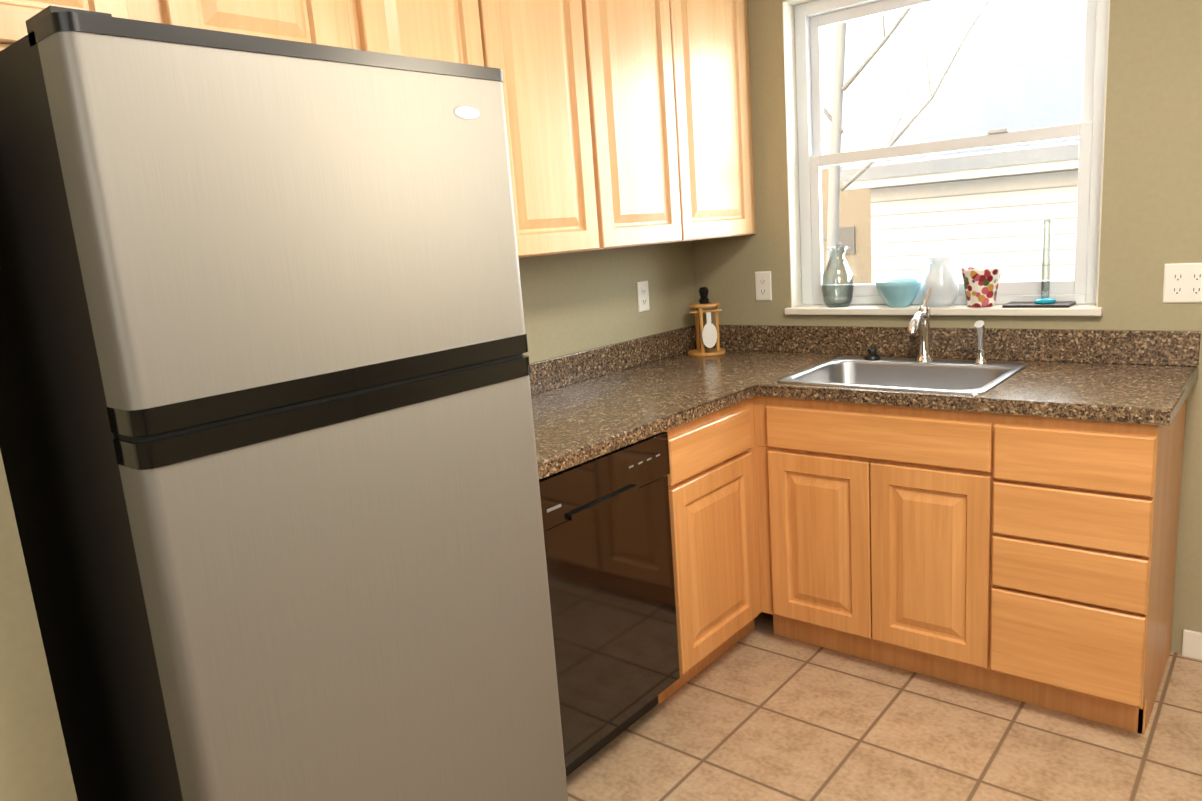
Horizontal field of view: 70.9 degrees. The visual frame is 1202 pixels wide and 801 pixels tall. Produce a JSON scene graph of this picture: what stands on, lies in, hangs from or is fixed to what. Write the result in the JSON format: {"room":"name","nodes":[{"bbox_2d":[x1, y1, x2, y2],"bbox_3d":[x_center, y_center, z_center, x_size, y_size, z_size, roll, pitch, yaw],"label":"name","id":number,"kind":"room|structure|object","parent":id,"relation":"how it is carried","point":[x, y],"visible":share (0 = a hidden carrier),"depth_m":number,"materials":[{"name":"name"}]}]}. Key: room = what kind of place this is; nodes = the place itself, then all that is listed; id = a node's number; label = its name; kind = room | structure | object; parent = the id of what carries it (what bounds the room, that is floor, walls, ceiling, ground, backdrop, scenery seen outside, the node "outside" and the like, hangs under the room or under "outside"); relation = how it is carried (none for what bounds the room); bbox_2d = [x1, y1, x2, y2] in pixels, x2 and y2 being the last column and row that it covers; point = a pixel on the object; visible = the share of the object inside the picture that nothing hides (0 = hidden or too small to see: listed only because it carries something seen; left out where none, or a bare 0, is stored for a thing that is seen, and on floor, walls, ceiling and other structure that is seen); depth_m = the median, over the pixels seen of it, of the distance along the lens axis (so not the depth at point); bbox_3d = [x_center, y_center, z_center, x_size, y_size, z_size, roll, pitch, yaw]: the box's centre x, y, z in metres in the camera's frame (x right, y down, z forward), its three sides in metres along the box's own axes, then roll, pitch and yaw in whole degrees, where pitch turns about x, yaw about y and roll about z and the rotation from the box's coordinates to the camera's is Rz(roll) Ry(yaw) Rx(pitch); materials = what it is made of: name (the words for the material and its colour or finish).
{"room":"kitchen","nodes":[
{"label":"kitchen","id":0,"kind":"room"},
{"bbox_2d":[0,450,77,800],"bbox_3d":[-1.136,0.031,1.320,0.520,2.440,0.180,5,15,39],"label":"wall","id":1,"kind":"structure","parent":0,"point":[34,763],"depth_m":1.27,"materials":[{"name":"paint"}]},
{"bbox_2d":[518,241,694,363],"bbox_3d":[-1.137,-0.073,1.842,0.160,2.440,4.920,5,15,39],"label":"wall","id":2,"kind":"structure","parent":0,"point":[574,302],"depth_m":3.06,"materials":[{"name":"paint"}]},
{"bbox_2d":[0,0,163,50],"bbox_3d":[-1.080,-0.832,1.445,0.324,0.501,0.402,5,15,39],"label":"upper cabinet","id":3,"kind":"object","parent":2,"relation":"attached to","point":[14,14],"depth_m":1.43,"materials":[{"name":"brown wood"}]},
{"bbox_2d":[160,0,355,48],"bbox_3d":[-0.812,-0.915,1.761,0.324,0.501,0.442,5,15,39],"label":"upper cabinet","id":4,"kind":"object","parent":2,"relation":"attached to","point":[322,22],"depth_m":1.71,"materials":[{"name":"brown wood"}]},
{"bbox_2d":[352,0,495,67],"bbox_3d":[-0.535,-0.795,2.109,0.324,0.914,0.383,5,15,39],"label":"upper cabinet","id":5,"kind":"object","parent":2,"relation":"attached to","point":[456,31],"depth_m":2.00,"materials":[{"name":"brown wood"}]},
{"bbox_2d":[488,0,607,257],"bbox_3d":[-0.284,-0.872,2.404,0.324,0.914,0.408,5,15,39],"label":"upper cabinet","id":6,"kind":"object","parent":2,"relation":"attached to","point":[544,50],"depth_m":2.35,"materials":[{"name":"brown wood"}]},
{"bbox_2d":[529,325,696,395],"bbox_3d":[-0.143,-0.098,2.897,0.019,0.102,1.748,5,15,39],"label":"backsplash","id":7,"kind":"structure","parent":2,"relation":"attached to","point":[544,375],"depth_m":3.08,"materials":[{"name":"brown stone"}]},
{"bbox_2d":[592,0,687,248],"bbox_3d":[-0.016,-0.955,2.719,0.324,0.914,0.435,5,15,39],"label":"upper cabinet","id":8,"kind":"object","parent":2,"relation":"attached to","point":[628,123],"depth_m":2.65,"materials":[{"name":"brown wood"}]},
{"bbox_2d":[636,281,649,311],"bbox_3d":[0.164,-0.401,3.247,0.007,0.114,0.070,5,15,39],"label":"outlet","id":9,"kind":"object","parent":2,"relation":"attached to","point":[643,295],"visible":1,"depth_m":3.24,"materials":[{"name":"white plastic"}]},
{"bbox_2d":[676,0,755,240],"bbox_3d":[0.293,-1.052,3.083,0.324,0.914,0.540,5,15,39],"label":"upper cabinet","id":10,"kind":"object","parent":2,"relation":"attached to","point":[715,89],"depth_m":2.98,"materials":[{"name":"brown wood"}]},
{"bbox_2d":[566,612,1201,800],"bbox_3d":[0.632,1.294,0.700,4.520,0.050,4.920,5,15,39],"label":"floor","id":11,"kind":"structure","parent":0,"point":[761,711],"depth_m":2.31,"materials":[{"name":"tile"}]},
{"bbox_2d":[0,5,567,800],"bbox_3d":[-0.641,0.265,1.705,0.753,1.735,0.757,5,15,39],"label":"refrigerator","id":12,"kind":"object","parent":11,"relation":"on","point":[268,441],"visible":1,"depth_m":1.33,"materials":[{"name":"silver metal"}]},
{"bbox_2d":[539,431,679,776],"bbox_3d":[-0.189,0.551,2.372,0.590,0.872,0.600,5,15,39],"label":"dishwasher","id":13,"kind":"object","parent":11,"relation":"on","point":[607,537],"visible":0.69,"depth_m":2.20,"materials":[{"name":"black metal"}]},
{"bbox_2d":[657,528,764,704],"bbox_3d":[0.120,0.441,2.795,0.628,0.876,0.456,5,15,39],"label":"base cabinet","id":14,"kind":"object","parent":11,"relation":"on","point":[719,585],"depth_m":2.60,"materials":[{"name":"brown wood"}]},
{"bbox_2d":[761,392,1189,734],"bbox_3d":[1.136,0.386,2.686,1.105,0.876,0.630,5,15,39],"label":"base cabinet","id":15,"kind":"object","parent":11,"relation":"on","point":[1102,657],"depth_m":2.37,"materials":[{"name":"brown wood"}]},
{"bbox_2d":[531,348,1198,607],"bbox_3d":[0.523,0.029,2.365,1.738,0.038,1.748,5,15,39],"label":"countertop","id":16,"kind":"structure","parent":15,"relation":"on","point":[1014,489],"depth_m":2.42,"materials":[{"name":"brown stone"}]},
{"bbox_2d":[688,287,725,356],"bbox_3d":[0.415,-0.320,3.366,0.152,0.268,0.152,5,15,39],"label":"stand","id":17,"kind":"object","parent":16,"relation":"on","point":[708,336],"visible":1,"depth_m":3.33,"materials":[{"name":"brown wood"}]},
{"bbox_2d":[773,352,1032,395],"bbox_3d":[0.963,0.008,2.700,0.630,0.204,0.515,5,15,39],"label":"sink","id":18,"kind":"object","parent":16,"relation":"in","point":[847,370],"depth_m":2.80,"materials":[{"name":"silver metal"}]},
{"bbox_2d":[905,288,936,359],"bbox_3d":[1.047,-0.242,2.775,0.060,0.242,0.160,5,15,39],"label":"faucet","id":19,"kind":"object","parent":16,"relation":"on","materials":[{"name":"silver metal"}]},
{"bbox_2d":[969,320,992,363],"bbox_3d":[1.215,-0.187,2.701,0.044,0.140,0.059,5,15,39],"label":"sprayer","id":20,"kind":"object","parent":16,"relation":"on","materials":[{"name":"silver metal"}]},
{"bbox_2d":[692,0,1201,653],"bbox_3d":[2.051,-0.392,2.235,4.200,2.440,0.160,5,15,39],"label":"wall","id":21,"kind":"structure","parent":0,"point":[1152,192],"depth_m":2.52,"materials":[{"name":"paint"}]},
{"bbox_2d":[755,271,771,300],"bbox_3d":[0.636,-0.449,3.309,0.070,0.114,0.007,5,15,39],"label":"outlet","id":22,"kind":"object","parent":21,"relation":"attached to","point":[763,286],"visible":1,"depth_m":3.31,"materials":[{"name":"white plastic"}]},
{"bbox_2d":[785,303,1102,315],"bbox_3d":[1.159,-0.319,2.960,1.065,0.025,0.138,5,15,39],"label":"window sill","id":23,"kind":"structure","parent":21,"relation":"attached to","point":[1085,309],"depth_m":2.86,"materials":[{"name":"white paint"}]},
{"bbox_2d":[822,246,853,307],"bbox_3d":[0.882,-0.461,3.149,0.116,0.220,0.116,5,15,39],"label":"glass vase","id":24,"kind":"object","parent":23,"relation":"on","point":[825,276],"visible":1,"depth_m":3.14,"materials":[{"name":"clear glass"}]},
{"bbox_2d":[875,278,921,306],"bbox_3d":[1.064,-0.383,3.016,0.158,0.092,0.158,5,15,39],"label":"bowl","id":25,"kind":"object","parent":23,"relation":"on","point":[896,293],"visible":1,"depth_m":2.97,"materials":[{"name":"teal ceramic"}]},
{"bbox_2d":[922,254,958,306],"bbox_3d":[1.172,-0.412,2.916,0.118,0.176,0.119,5,15,39],"label":"vase","id":26,"kind":"object","parent":23,"relation":"on","point":[940,279],"visible":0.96,"depth_m":2.88,"materials":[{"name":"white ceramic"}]},
{"bbox_2d":[960,265,1002,306],"bbox_3d":[1.276,-0.384,2.832,0.132,0.134,0.132,5,15,39],"label":"cup","id":27,"kind":"object","parent":23,"relation":"on","point":[981,284],"visible":1,"depth_m":2.79,"materials":[{"name":"multicoloured ceramic"}]},
{"bbox_2d":[1002,301,1075,307],"bbox_3d":[1.418,-0.311,2.732,0.195,0.009,0.103,5,15,39],"label":"coaster","id":28,"kind":"object","parent":23,"relation":"on","point":[1062,304],"visible":0.92,"depth_m":2.70,"materials":[{"name":"black"}]},
{"bbox_2d":[1034,220,1055,303],"bbox_3d":[1.422,-0.443,2.695,0.064,0.262,0.064,5,15,39],"label":"bud vase","id":29,"kind":"object","parent":28,"relation":"on","point":[1044,300],"visible":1,"depth_m":2.69,"materials":[{"name":"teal glass"}]},
{"bbox_2d":[782,0,1109,307],"bbox_3d":[1.118,-0.872,2.852,1.035,1.105,0.084,5,15,39],"label":"window frame","id":30,"kind":"object","parent":21,"relation":"attached to","point":[791,139],"visible":0.79,"depth_m":3.15,"materials":[{"name":"white paint"}]},
{"bbox_2d":[699,324,1200,363],"bbox_3d":[1.074,-0.209,2.991,1.719,0.102,0.019,5,15,39],"label":"backsplash","id":31,"kind":"structure","parent":21,"relation":"attached to","point":[1095,346],"depth_m":2.78,"materials":[{"name":"brown stone"}]},
{"bbox_2d":[794,0,1108,304],"bbox_3d":[1.164,-0.885,2.906,1.027,1.100,0.078,5,15,39],"label":"window","id":32,"kind":"structure","parent":21,"relation":"in","point":[813,18],"depth_m":2.90,"materials":[{"name":"white plastic"}]},
{"bbox_2d":[1162,263,1201,302],"bbox_3d":[1.694,-0.340,2.438,0.116,0.114,0.007,5,15,39],"label":"outlet","id":33,"kind":"object","parent":21,"relation":"attached to","point":[1182,282],"visible":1,"depth_m":2.44,"materials":[{"name":"white plastic"}]},
{"bbox_2d":[1182,629,1201,659],"bbox_3d":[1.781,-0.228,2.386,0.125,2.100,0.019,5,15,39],"label":"baseboard","id":34,"kind":"structure","parent":21,"relation":"attached to","point":[1192,645],"depth_m":2.60,"materials":[{"name":"white"}]},
{"label":"outside","id":35,"kind":"structure","parent":0,"visible":0},
{"bbox_3d":[19.805,-4.099,26.621,80.000,0.050,59.400,5,15,39],"label":"ground","id":36,"kind":"structure","parent":35,"visible":0},
{"bbox_2d":[821,167,871,283],"bbox_3d":[3.501,-2.334,15.108,7.800,3.400,10.000,5,15,39],"label":"house","id":37,"kind":"structure","parent":36,"relation":"on","point":[850,206],"depth_m":14.31,"materials":[{"name":"beige"}]},
{"bbox_2d":[823,0,989,284],"bbox_3d":[1.488,-2.722,6.081,2.771,7.980,2.282,5,15,39],"label":"tree","id":38,"kind":"object","parent":36,"relation":"on","point":[829,239],"depth_m":6.09,"materials":[{"name":"grey plant"}]},
{"bbox_2d":[840,53,1083,283],"bbox_3d":[8.098,-1.694,7.956,8.250,4.260,9.100,5,15,39],"label":"neighboring house","id":39,"kind":"structure","parent":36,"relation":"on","point":[1024,205],"depth_m":6.79,"materials":[{"name":"white"}]}
]}

